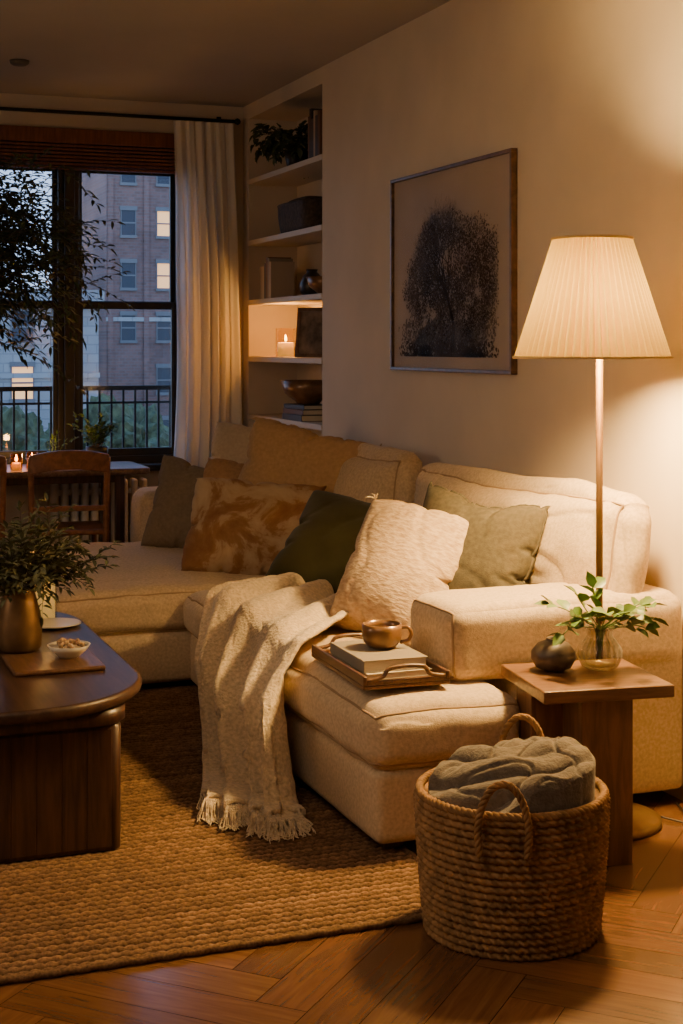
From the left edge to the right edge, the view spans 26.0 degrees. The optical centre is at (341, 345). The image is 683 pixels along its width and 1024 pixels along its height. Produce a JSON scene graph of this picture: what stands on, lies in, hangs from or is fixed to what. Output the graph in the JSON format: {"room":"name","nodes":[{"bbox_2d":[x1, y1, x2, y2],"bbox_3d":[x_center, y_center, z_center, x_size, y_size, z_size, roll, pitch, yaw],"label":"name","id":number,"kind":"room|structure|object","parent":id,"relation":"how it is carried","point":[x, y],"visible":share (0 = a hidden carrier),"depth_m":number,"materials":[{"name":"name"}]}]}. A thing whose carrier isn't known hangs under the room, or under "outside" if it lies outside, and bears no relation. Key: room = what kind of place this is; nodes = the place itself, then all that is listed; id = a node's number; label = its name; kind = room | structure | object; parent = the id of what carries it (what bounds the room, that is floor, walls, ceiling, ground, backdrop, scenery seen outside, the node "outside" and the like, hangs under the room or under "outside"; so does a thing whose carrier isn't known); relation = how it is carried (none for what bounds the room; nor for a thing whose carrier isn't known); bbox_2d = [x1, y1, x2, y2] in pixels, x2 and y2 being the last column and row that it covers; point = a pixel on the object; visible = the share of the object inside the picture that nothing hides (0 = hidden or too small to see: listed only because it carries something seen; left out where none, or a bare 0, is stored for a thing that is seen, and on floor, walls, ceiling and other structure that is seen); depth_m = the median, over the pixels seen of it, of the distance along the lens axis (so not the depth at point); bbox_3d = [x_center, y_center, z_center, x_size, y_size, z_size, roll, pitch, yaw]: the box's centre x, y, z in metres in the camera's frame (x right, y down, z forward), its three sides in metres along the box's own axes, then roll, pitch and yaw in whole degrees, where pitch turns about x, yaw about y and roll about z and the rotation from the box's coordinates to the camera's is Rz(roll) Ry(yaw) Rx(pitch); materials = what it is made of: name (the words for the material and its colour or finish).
{"room":"living room","nodes":[
{"label":"living room","id":0,"kind":"room"},
{"bbox_2d":[86,446,107,453],"bbox_3d":[-1.420,0.644,8.595,0.132,0.110,0.132,0,0,-21],"label":"vase","id":1,"kind":"object","parent":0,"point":[104,449],"depth_m":8.54,"materials":[{"name":"ceramic"}]},
{"bbox_2d":[0,93,242,546],"bbox_3d":[-3.055,-0.015,8.520,5.130,2.970,0.200,0,0,-21],"label":"wall","id":2,"kind":"structure","parent":0,"point":[14,493],"depth_m":9.05,"materials":[{"name":"paint"}]},
{"bbox_2d":[0,152,63,464],"bbox_3d":[-2.042,-0.210,8.873,0.735,1.880,0.100,0,0,-21],"label":"window","id":3,"kind":"structure","parent":2,"relation":"in","point":[57,357],"depth_m":8.95,"materials":[{"name":"black paint"}]},
{"bbox_2d":[64,155,74,449],"bbox_3d":[-1.666,-0.210,9.004,0.060,1.880,0.140,0,0,-21],"label":"trim","id":4,"kind":"structure","parent":2,"relation":"attached to","point":[69,189],"depth_m":8.94,"materials":[{"name":"black paint"}]},
{"bbox_2d":[0,125,174,173],"bbox_3d":[-1.810,-1.178,8.832,1.820,0.244,0.060,0,0,-21],"label":"window blind","id":5,"kind":"object","parent":2,"relation":"attached to","point":[18,136],"visible":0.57,"depth_m":8.92,"materials":[{"name":"brown wood"}]},
{"bbox_2d":[5,141,173,156],"bbox_3d":[-1.838,-0.280,8.950,1.810,2.020,0.120,0,0,-21],"label":"trim","id":6,"kind":"structure","parent":2,"relation":"attached to","point":[5,141],"depth_m":9.01,"materials":[{"name":"black paint"}]},
{"bbox_2d":[0,107,240,124],"bbox_3d":[-1.795,-1.390,8.821,2.464,0.080,0.132,0,0,-21],"label":"curtain rod","id":7,"kind":"object","parent":2,"relation":"attached to","point":[237,121],"visible":0.94,"depth_m":8.94,"materials":[{"name":"black metal"}]},
{"bbox_2d":[173,120,241,466],"bbox_3d":[-0.842,0.025,9.111,0.469,2.800,0.162,0,0,-21],"label":"curtain","id":8,"kind":"object","parent":7,"relation":"hanging from","point":[208,393],"visible":0.66,"depth_m":9.10,"materials":[{"name":"fabric"}]},
{"bbox_2d":[75,156,176,463],"bbox_3d":[-1.326,-0.210,9.144,0.675,1.880,0.100,0,0,-21],"label":"window","id":9,"kind":"structure","parent":2,"relation":"in","point":[145,454],"depth_m":9.14,"materials":[{"name":"black paint"}]},
{"bbox_2d":[141,463,161,470],"bbox_3d":[-1.803,0.750,8.856,1.890,0.040,0.100,0,0,-21],"label":"trim","id":10,"kind":"structure","parent":2,"relation":"attached to","point":[153,466],"depth_m":9.05,"materials":[{"name":"black paint"}]},
{"bbox_2d":[0,0,450,106],"bbox_3d":[-0.980,-1.560,3.612,5.730,0.120,10.850,0,0,-21],"label":"ceiling","id":11,"kind":"structure","parent":0,"point":[231,53],"depth_m":7.34,"materials":[{"name":"paint"}]},
{"bbox_2d":[9,59,28,66],"bbox_3d":[-1.698,-1.488,7.805,0.104,0.025,0.104,0,0,-21],"label":"smoke detector","id":12,"kind":"object","parent":11,"relation":"attached to","point":[15,62],"visible":1,"depth_m":7.77,"materials":[{"name":"grey plastic"}]},
{"bbox_2d":[0,791,682,1023],"bbox_3d":[-1.056,1.530,3.423,6.062,0.120,11.492,0,0,-21],"label":"floor","id":13,"kind":"structure","parent":0,"point":[633,972],"depth_m":3.41,"materials":[{"name":"brown wood"}]},
{"bbox_2d":[0,455,6,548],"bbox_3d":[-2.068,1.018,7.987,0.442,0.905,0.497,0,0,-25],"label":"dining chair","id":14,"kind":"object","parent":13,"relation":"on","point":[3,461],"visible":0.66,"depth_m":7.89,"materials":[{"name":"brown wood"}]},
{"bbox_2d":[22,450,110,544],"bbox_3d":[-1.527,1.018,8.192,0.442,0.905,0.497,0,0,-17],"label":"dining chair","id":15,"kind":"object","parent":13,"relation":"on","point":[62,459],"visible":0.6,"depth_m":7.99,"materials":[{"name":"brown wood"}]},
{"bbox_2d":[0,141,134,396],"bbox_3d":[-2.071,0.079,7.798,2.059,2.783,1.468,0,0,-24],"label":"indoor tree","id":16,"kind":"object","parent":13,"relation":"on","point":[26,232],"visible":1,"depth_m":7.75,"materials":[{"name":"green plant"}]},
{"bbox_2d":[6,461,149,541],"bbox_3d":[-1.673,1.085,8.499,1.060,0.770,0.540,0,0,-21],"label":"dining table","id":17,"kind":"object","parent":13,"relation":"on","point":[118,470],"visible":0.55,"depth_m":8.39,"materials":[{"name":"brown wood"}]},
{"bbox_2d":[12,454,20,469],"bbox_3d":[-1.827,0.654,8.312,0.068,0.090,0.068,0,0,-21],"label":"candle","id":18,"kind":"object","parent":17,"relation":"on","point":[16,465],"visible":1,"depth_m":8.29,"materials":[{"name":"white wax"}]},
{"bbox_2d":[47,430,67,451],"bbox_3d":[-1.670,0.598,8.636,0.126,0.204,0.106,0,0,-40],"label":"sprigs","id":19,"kind":"object","parent":17,"relation":"on","point":[57,432],"visible":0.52,"depth_m":8.63,"materials":[{"name":"green plant"}]},
{"bbox_2d":[68,412,116,453],"bbox_3d":[-1.437,0.542,8.594,0.282,0.315,0.210,0,0,-37],"label":"potted herb","id":20,"kind":"object","parent":17,"relation":"on","point":[94,437],"visible":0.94,"depth_m":8.58,"materials":[{"name":"plant"}]},
{"bbox_2d":[50,477,146,544],"bbox_3d":[-1.462,1.140,8.932,0.580,0.660,0.090,0,0,-21],"label":"radiator","id":21,"kind":"object","parent":13,"relation":"on","point":[74,491],"visible":0.16,"depth_m":8.88,"materials":[{"name":"beige metal"}]},
{"bbox_2d":[0,680,422,984],"bbox_3d":[-1.592,1.461,4.749,3.011,0.021,3.120,0,0,-21],"label":"jute rug","id":22,"kind":"object","parent":13,"relation":"on","point":[176,885],"visible":0.48,"depth_m":4.02,"materials":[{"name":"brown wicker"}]},
{"bbox_2d":[0,612,141,863],"bbox_3d":[-1.190,1.228,4.843,0.860,0.449,1.700,0,0,-21],"label":"coffee table","id":23,"kind":"object","parent":22,"relation":"on","point":[60,734],"visible":0.84,"depth_m":4.21,"materials":[{"name":"brown wood"}]},
{"bbox_2d":[0,585,41,653],"bbox_3d":[-1.061,0.901,4.870,0.148,0.205,0.148,0,0,-21],"label":"vase","id":24,"kind":"object","parent":23,"relation":"on","point":[20,619],"depth_m":4.81,"materials":[{"name":"brown metal"}]},
{"bbox_2d":[27,520,54,617],"bbox_3d":[-1.098,0.823,5.434,0.108,0.360,0.108,0,0,-21],"label":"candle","id":25,"kind":"object","parent":23,"relation":"on","point":[50,613],"visible":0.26,"depth_m":5.40,"materials":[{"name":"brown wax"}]},
{"bbox_2d":[2,649,105,676],"bbox_3d":[-0.904,0.996,4.641,0.280,0.016,0.270,0,0,-21],"label":"serving board","id":26,"kind":"object","parent":23,"relation":"on","point":[44,663],"visible":1,"depth_m":4.58,"materials":[{"name":"brown wood"}]},
{"bbox_2d":[47,637,90,658],"bbox_3d":[-0.864,0.958,4.688,0.136,0.061,0.136,0,0,-21],"label":"bowl","id":27,"kind":"object","parent":26,"relation":"on","point":[70,648],"visible":1,"depth_m":4.66,"materials":[{"name":"beige ceramic"}]},
{"bbox_2d":[0,492,122,653],"bbox_3d":[-1.040,0.743,4.873,0.645,0.521,0.558,0,0,-8],"label":"potted plant","id":28,"kind":"object","parent":23,"relation":"on","point":[21,620],"visible":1,"depth_m":4.81,"materials":[{"name":"green plant"}]},
{"bbox_2d":[42,618,80,628],"bbox_3d":[-1.024,0.997,5.280,0.190,0.015,0.190,0,0,-21],"label":"saucer","id":29,"kind":"object","parent":23,"relation":"on","point":[48,623],"visible":0.76,"depth_m":5.31,"materials":[{"name":"beige ceramic"}]},
{"bbox_2d":[0,443,682,848],"bbox_3d":[-0.398,0.963,6.184,1.788,1.015,4.138,0,0,-21],"label":"sectional sofa","id":30,"kind":"object","parent":13,"relation":"on","point":[365,752],"visible":0.42,"depth_m":4.71,"materials":[{"name":"fabric"}]},
{"bbox_2d":[0,540,269,635],"bbox_3d":[-0.808,1.126,7.073,1.652,0.260,1.649,0,0,-21],"label":"cushion","id":31,"kind":"object","parent":30,"relation":"on","point":[145,595],"depth_m":6.27,"materials":[{"name":"fabric"}]},
{"bbox_2d":[142,455,203,547],"bbox_3d":[-0.723,0.806,7.418,0.515,0.486,0.287,0,0,22],"label":"throw pillow","id":32,"kind":"object","parent":30,"relation":"on","point":[170,523],"visible":0.48,"depth_m":7.36,"materials":[{"name":"beige fabric"}]},
{"bbox_2d":[183,588,210,637],"bbox_3d":[-0.058,1.125,5.991,1.020,0.254,0.962,0,0,-21],"label":"seat cushion","id":33,"kind":"object","parent":30,"relation":"on","point":[194,599],"depth_m":6.10,"materials":[{"name":"fabric"}]},
{"bbox_2d":[190,457,240,531],"bbox_3d":[-0.482,0.791,7.170,0.488,0.477,0.281,0,0,16],"label":"throw pillow","id":34,"kind":"object","parent":30,"relation":"on","point":[213,468],"visible":0.15,"depth_m":7.21,"materials":[{"name":"fabric"}]},
{"bbox_2d":[182,476,327,574],"bbox_3d":[-0.395,0.834,6.683,0.634,0.457,0.327,0,0,11],"label":"throw pillow","id":35,"kind":"object","parent":30,"relation":"on","point":[242,526],"visible":0.73,"depth_m":6.60,"materials":[{"name":"orange fabric"}]},
{"bbox_2d":[212,424,321,465],"bbox_3d":[-0.400,0.671,7.683,0.664,0.514,0.266,0,0,18],"label":"throw pillow","id":36,"kind":"object","parent":30,"relation":"on","point":[230,445],"visible":0.11,"depth_m":7.72,"materials":[{"name":"fabric"}]},
{"bbox_2d":[195,572,348,843],"bbox_3d":[-0.198,1.169,5.121,0.612,0.565,1.633,0,0,-6],"label":"throw blanket","id":37,"kind":"object","parent":30,"relation":"on","point":[251,631],"visible":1,"depth_m":4.91,"materials":[{"name":"beige fabric"}]},
{"bbox_2d":[237,417,363,496],"bbox_3d":[-0.220,0.709,6.927,0.746,0.726,0.360,0,0,28],"label":"throw pillow","id":38,"kind":"object","parent":30,"relation":"on","point":[280,454],"visible":0.38,"depth_m":6.89,"materials":[{"name":"beige fabric"}]},
{"bbox_2d":[270,494,372,592],"bbox_3d":[0.115,0.845,5.878,0.760,0.459,0.410,0,0,24],"label":"throw pillow","id":39,"kind":"object","parent":30,"relation":"on","point":[323,542],"visible":0.27,"depth_m":5.83,"materials":[{"name":"green fabric"}]},
{"bbox_2d":[333,443,423,508],"bbox_3d":[0.104,0.760,6.852,0.362,0.617,1.036,7,-3,-21],"label":"cushion","id":40,"kind":"object","parent":30,"relation":"on","point":[391,472],"depth_m":6.51,"materials":[{"name":"fabric"}]},
{"bbox_2d":[311,633,449,689],"bbox_3d":[0.112,0.966,4.561,0.272,0.068,0.501,0,0,-19],"label":"serving tray","id":41,"kind":"object","parent":30,"relation":"on","point":[438,675],"visible":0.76,"depth_m":4.36,"materials":[{"name":"brown wood"}]},
{"bbox_2d":[331,654,431,679],"bbox_3d":[0.113,0.978,4.529,0.210,0.020,0.310,0,0,-23],"label":"book","id":42,"kind":"object","parent":41,"relation":"on","point":[414,672],"visible":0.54,"depth_m":4.39,"materials":[{"name":"beige paper"}]},
{"bbox_2d":[330,640,427,672],"bbox_3d":[0.111,0.949,4.534,0.205,0.036,0.300,0,0,-20],"label":"book","id":43,"kind":"object","parent":42,"relation":"on","point":[355,653],"visible":0.81,"depth_m":4.45,"materials":[{"name":"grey paper"}]},
{"bbox_2d":[362,620,412,649],"bbox_3d":[0.136,0.893,4.559,0.148,0.074,0.124,0,0,-21],"label":"mug","id":44,"kind":"object","parent":43,"relation":"on","point":[376,634],"visible":1,"depth_m":4.51,"materials":[{"name":"brown ceramic"}]},
{"bbox_2d":[329,494,471,645],"bbox_3d":[0.234,0.784,5.124,0.522,0.491,0.347,0,0,36],"label":"throw pillow","id":45,"kind":"object","parent":30,"relation":"on","point":[401,554],"visible":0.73,"depth_m":5.05,"materials":[{"name":"white fabric"}]},
{"bbox_2d":[283,628,519,767],"bbox_3d":[0.094,1.127,4.860,0.536,0.269,1.314,0,0,-21],"label":"seat cushion","id":46,"kind":"object","parent":30,"relation":"on","point":[348,725],"depth_m":4.33,"materials":[{"name":"fabric"}]},
{"bbox_2d":[421,482,549,588],"bbox_3d":[0.445,0.743,5.114,0.524,0.501,0.269,0,0,40],"label":"throw pillow","id":47,"kind":"object","parent":30,"relation":"on","point":[500,543],"visible":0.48,"depth_m":5.00,"materials":[{"name":"fabric"}]},
{"bbox_2d":[411,462,652,594],"bbox_3d":[0.634,0.755,5.478,0.346,0.582,1.676,7,-2,-21],"label":"cushion","id":48,"kind":"object","parent":30,"relation":"on","point":[565,550],"depth_m":4.92,"materials":[{"name":"fabric"}]},
{"bbox_2d":[413,713,610,961],"bbox_3d":[0.430,1.231,3.741,0.495,0.478,0.496,0,0,-31],"label":"woven basket","id":49,"kind":"object","parent":13,"relation":"on","point":[524,886],"visible":0.81,"depth_m":3.54,"materials":[{"name":"wicker"}]},
{"bbox_2d":[428,736,595,813],"bbox_3d":[0.429,1.164,3.740,0.420,0.311,0.420,0,0,39],"label":"folded blanket","id":50,"kind":"object","parent":49,"relation":"in","point":[557,773],"visible":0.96,"depth_m":3.67,"materials":[{"name":"grey fabric"}]},
{"bbox_2d":[501,658,674,865],"bbox_3d":[0.711,1.215,4.318,0.392,0.510,0.370,0,0,-13],"label":"side table","id":51,"kind":"object","parent":13,"relation":"on","point":[594,709],"visible":0.69,"depth_m":4.18,"materials":[{"name":"brown wood"}]},
{"bbox_2d":[531,637,575,671],"bbox_3d":[0.626,0.912,4.371,0.132,0.094,0.132,0,0,-21],"label":"ceramic jar","id":52,"kind":"object","parent":51,"relation":"on","point":[545,656],"visible":0.82,"depth_m":4.32,"materials":[{"name":"brown ceramic"}]},
{"bbox_2d":[534,571,668,671],"bbox_3d":[0.776,0.816,4.354,0.389,0.286,0.243,0,0,-21],"label":"vase","id":53,"kind":"object","parent":51,"relation":"on","point":[621,612],"visible":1,"depth_m":4.37,"materials":[{"name":"clear glass"}]},
{"bbox_2d":[512,234,682,839],"bbox_3d":[0.800,0.567,4.558,0.546,1.806,0.491,0,0,7],"label":"floor lamp","id":54,"kind":"object","parent":13,"relation":"on","point":[592,299],"visible":0.92,"depth_m":4.43,"materials":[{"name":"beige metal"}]},
{"bbox_2d":[243,0,682,765],"bbox_3d":[1.401,-0.015,4.569,0.400,2.970,10.750,0,0,-21],"label":"wall","id":55,"kind":"structure","parent":0,"point":[588,94],"depth_m":5.89,"materials":[{"name":"paint"}]},
{"bbox_2d":[248,154,321,186],"bbox_3d":[-0.194,-1.014,8.654,0.325,0.032,1.340,0,0,-21],"label":"wall shelf","id":56,"kind":"object","parent":55,"relation":"attached to","point":[292,175],"visible":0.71,"depth_m":8.76,"materials":[{"name":"beige paint"}]},
{"bbox_2d":[249,120,308,178],"bbox_3d":[-0.261,-1.149,8.557,0.550,0.320,0.493,0,0,-34],"label":"trailing plant","id":57,"kind":"object","parent":56,"relation":"on","point":[297,150],"visible":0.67,"depth_m":8.51,"materials":[{"name":"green plant"}]},
{"bbox_2d":[308,117,308,158],"bbox_3d":[-0.092,-1.145,8.196,0.190,0.230,0.025,0,0,-21],"label":"book","id":58,"kind":"object","parent":56,"relation":"on","point":[308,117],"visible":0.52,"depth_m":8.16,"materials":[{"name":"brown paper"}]},
{"bbox_2d":[311,119,312,156],"bbox_3d":[-0.071,-1.135,8.139,0.190,0.210,0.034,0,0,-21],"label":"book","id":59,"kind":"object","parent":56,"relation":"on","point":[311,119],"visible":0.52,"depth_m":8.11,"materials":[{"name":"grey paper"}]},
{"bbox_2d":[309,108,321,157],"bbox_3d":[-0.083,-1.165,8.170,0.190,0.270,0.029,0,0,-21],"label":"book","id":60,"kind":"object","parent":56,"relation":"on","point":[311,110],"visible":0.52,"depth_m":8.13,"materials":[{"name":"grey paper"}]},
{"bbox_2d":[313,110,318,156],"bbox_3d":[-0.060,-1.155,8.110,0.190,0.250,0.027,0,0,-21],"label":"book","id":61,"kind":"object","parent":56,"relation":"on","point":[315,112],"visible":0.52,"depth_m":8.07,"materials":[{"name":"beige paper"}]},
{"bbox_2d":[315,115,317,155],"bbox_3d":[-0.048,-1.140,8.078,0.190,0.220,0.039,0,0,-21],"label":"book","id":62,"kind":"object","parent":56,"relation":"on","point":[316,116],"visible":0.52,"depth_m":8.04,"materials":[{"name":"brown paper"}]},
{"bbox_2d":[318,110,321,154],"bbox_3d":[-0.035,-1.150,8.045,0.190,0.240,0.029,0,0,-21],"label":"book","id":63,"kind":"object","parent":56,"relation":"on","point":[319,111],"visible":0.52,"depth_m":8.00,"materials":[{"name":"brown paper"}]},
{"bbox_2d":[248,224,321,246],"bbox_3d":[-0.194,-0.634,8.654,0.325,0.032,1.340,0,0,-21],"label":"wall shelf","id":64,"kind":"object","parent":55,"relation":"attached to","point":[310,235],"visible":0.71,"depth_m":8.72,"materials":[{"name":"beige paint"}]},
{"bbox_2d":[277,198,321,232],"bbox_3d":[-0.199,-0.736,8.534,0.232,0.172,0.572,0,0,-21],"label":"storage basket","id":65,"kind":"object","parent":64,"relation":"on","point":[302,213],"visible":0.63,"depth_m":8.32,"materials":[{"name":"wicker"}]},
{"bbox_2d":[289,196,321,201],"bbox_3d":[-0.199,-0.808,8.533,0.172,0.089,0.401,0,0,-21],"label":"stack","id":66,"kind":"object","parent":65,"relation":"in","point":[304,196],"visible":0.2,"depth_m":8.37,"materials":[{"name":"wicker"}]},
{"bbox_2d":[248,293,321,305],"bbox_3d":[-0.194,-0.264,8.654,0.325,0.032,1.340,0,0,-21],"label":"wall shelf","id":67,"kind":"object","parent":55,"relation":"attached to","point":[309,299],"visible":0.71,"depth_m":8.62,"materials":[{"name":"beige paint"}]},
{"bbox_2d":[260,267,260,298],"bbox_3d":[-0.424,-0.378,9.042,0.150,0.195,0.032,0,0,-21],"label":"book","id":68,"kind":"object","parent":67,"relation":"on","point":[260,267],"visible":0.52,"depth_m":9.01,"materials":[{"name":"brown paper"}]},
{"bbox_2d":[261,267,261,298],"bbox_3d":[-0.414,-0.378,9.016,0.150,0.196,0.022,0,0,-21],"label":"book","id":69,"kind":"object","parent":67,"relation":"on","point":[261,267],"visible":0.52,"depth_m":8.99,"materials":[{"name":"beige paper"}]},
{"bbox_2d":[262,266,263,298],"bbox_3d":[-0.404,-0.378,8.989,0.150,0.196,0.032,0,0,-21],"label":"book","id":70,"kind":"object","parent":67,"relation":"on","point":[263,266],"visible":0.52,"depth_m":8.96,"materials":[{"name":"beige paper"}]},
{"bbox_2d":[264,263,265,298],"bbox_3d":[-0.392,-0.387,8.957,0.150,0.214,0.036,0,0,-21],"label":"book","id":71,"kind":"object","parent":67,"relation":"on","point":[264,263],"visible":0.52,"depth_m":8.93,"materials":[{"name":"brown paper"}]},
{"bbox_2d":[266,257,290,297],"bbox_3d":[-0.380,-0.405,8.925,0.150,0.249,0.031,0,0,-21],"label":"book","id":72,"kind":"object","parent":67,"relation":"on","point":[266,257],"visible":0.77,"depth_m":8.90,"materials":[{"name":"brown paper"}]},
{"bbox_2d":[268,258,292,297],"bbox_3d":[-0.368,-0.400,8.895,0.150,0.240,0.031,0,0,-21],"label":"book","id":73,"kind":"object","parent":67,"relation":"on","point":[269,259],"visible":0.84,"depth_m":8.87,"materials":[{"name":"brown paper"}]},
{"bbox_2d":[269,261,294,297],"bbox_3d":[-0.357,-0.389,8.865,0.150,0.219,0.030,0,0,-21],"label":"book","id":74,"kind":"object","parent":67,"relation":"on","point":[281,274],"visible":0.84,"depth_m":8.85,"materials":[{"name":"beige paper"}]},
{"bbox_2d":[299,269,320,294],"bbox_3d":[-0.170,-0.357,8.513,0.150,0.155,0.150,0,0,-21],"label":"ceramic jar","id":75,"kind":"object","parent":67,"relation":"on","point":[304,288],"visible":0.52,"depth_m":8.47,"materials":[{"name":"black ceramic"}]},
{"bbox_2d":[306,276,321,292],"bbox_3d":[-0.082,-0.329,8.225,0.230,0.098,0.230,0,0,-21],"label":"bowl","id":76,"kind":"object","parent":67,"relation":"on","point":[314,282],"visible":0.21,"depth_m":8.15,"materials":[{"name":"brown ceramic"}]},
{"bbox_2d":[248,356,321,363],"bbox_3d":[-0.194,0.086,8.654,0.325,0.032,1.340,0,0,-21],"label":"wall shelf","id":77,"kind":"object","parent":55,"relation":"attached to","point":[280,359],"visible":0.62,"depth_m":8.55,"materials":[{"name":"beige paint"}]},
{"bbox_2d":[278,335,293,355],"bbox_3d":[-0.333,-0.016,8.815,0.120,0.170,0.120,0,0,-21],"label":"candle","id":78,"kind":"object","parent":77,"relation":"on","point":[285,348],"visible":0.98,"depth_m":8.77,"materials":[{"name":"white wax"}]},
{"bbox_2d":[295,307,321,357],"bbox_3d":[-0.108,-0.071,8.251,0.320,0.280,0.058,0,0,27],"label":"photo frame","id":79,"kind":"object","parent":77,"relation":"on","point":[308,343],"visible":0.48,"depth_m":8.29,"materials":[{"name":"black wood"}]},
{"bbox_2d":[248,414,321,430],"bbox_3d":[-0.194,0.446,8.654,0.325,0.032,1.340,0,0,-21],"label":"wall shelf","id":80,"kind":"object","parent":55,"relation":"attached to","point":[276,417],"visible":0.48,"depth_m":8.47,"materials":[{"name":"beige paint"}]},
{"bbox_2d":[282,413,321,421],"bbox_3d":[-0.191,0.412,8.484,0.200,0.035,0.340,0,0,-21],"label":"book","id":81,"kind":"object","parent":80,"relation":"on","point":[301,418],"visible":0.74,"depth_m":8.33,"materials":[{"name":"grey paper"}]},
{"bbox_2d":[283,408,321,414],"bbox_3d":[-0.191,0.380,8.484,0.190,0.030,0.320,0,0,-22],"label":"book","id":82,"kind":"object","parent":81,"relation":"on","point":[285,410],"visible":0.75,"depth_m":8.34,"materials":[{"name":"brown paper"}]},
{"bbox_2d":[284,403,321,409],"bbox_3d":[-0.191,0.351,8.484,0.180,0.025,0.300,0,0,-24],"label":"book","id":83,"kind":"object","parent":82,"relation":"on","point":[287,405],"visible":0.78,"depth_m":8.35,"materials":[{"name":"grey paper"}]},
{"bbox_2d":[280,380,321,404],"bbox_3d":[-0.191,0.271,8.484,0.320,0.136,0.320,0,0,-21],"label":"bowl","id":84,"kind":"object","parent":83,"relation":"on","point":[303,392],"visible":0.88,"depth_m":8.37,"materials":[{"name":"brown ceramic"}]},
{"bbox_2d":[390,148,516,374],"bbox_3d":[0.464,-0.332,6.432,0.029,0.897,1.240,0,0,-21],"label":"framed picture","id":85,"kind":"object","parent":55,"relation":"attached to","point":[453,227],"visible":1,"depth_m":6.35,"materials":[{"name":"paper"}]},
{"bbox_2d":[399,196,498,357],"bbox_3d":[0.452,-0.310,6.460,0.001,0.724,1.040,0,0,-21],"label":"art print","id":86,"kind":"object","parent":85,"relation":"attached to","point":[449,245],"depth_m":6.42},
{"bbox_2d":[664,766,682,800],"bbox_3d":[1.503,1.415,3.720,0.012,0.110,9.090,0,0,-21],"label":"baseboard","id":87,"kind":"structure","parent":55,"relation":"attached to","point":[678,793],"depth_m":4.79,"materials":[{"name":"beige paint"}]},
{"label":"outside","id":88,"kind":"structure","parent":0,"visible":0},
{"bbox_3d":[-15.343,15.570,96.853,200.000,0.200,168.000,0,0,-21],"label":"ground","id":89,"kind":"structure","parent":88,"visible":0},
{"bbox_2d":[3,405,49,450],"bbox_3d":[-12.826,8.714,54.868,6.589,13.521,6.013,0,0,-21],"label":"street tree","id":90,"kind":"object","parent":89,"relation":"on","point":[7,412],"visible":0.24,"depth_m":53.85,"materials":[{"name":"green plant"}]},
{"bbox_2d":[0,289,103,431],"bbox_3d":[-19.476,6.245,85.473,8.700,18.450,14.350,0,0,-21],"label":"apartment building","id":91,"kind":"structure","parent":89,"relation":"on","point":[13,373],"depth_m":79.36,"materials":[{"name":"stone"}]},
{"bbox_2d":[45,393,168,448],"bbox_3d":[-9.350,8.703,60.780,6.412,13.545,6.197,0,0,20],"label":"street tree","id":92,"kind":"object","parent":89,"relation":"on","point":[93,408],"visible":0.16,"depth_m":59.45,"materials":[{"name":"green plant"}]},
{"bbox_2d":[82,173,170,426],"bbox_3d":[-11.187,-4.655,110.007,16.000,40.250,14.350,0,0,-21],"label":"apartment building","id":93,"kind":"structure","parent":89,"relation":"on","point":[135,346],"depth_m":101.67,"materials":[{"name":"brick"}]},
{"bbox_2d":[148,428,168,446],"bbox_3d":[-4.638,8.996,51.692,5.596,12.958,5.589,0,0,-6],"label":"street tree","id":94,"kind":"object","parent":89,"relation":"on","point":[164,438],"visible":0.02,"depth_m":50.91,"materials":[{"name":"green plant"}]},
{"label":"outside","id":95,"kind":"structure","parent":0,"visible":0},
{"bbox_2d":[0,385,170,450],"bbox_3d":[-1.781,0.625,9.490,3.200,0.710,0.610,0,0,-21],"label":"balcony railing","id":96,"kind":"object","parent":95,"point":[146,388],"visible":0.27,"depth_m":9.81,"materials":[{"name":"black metal"}]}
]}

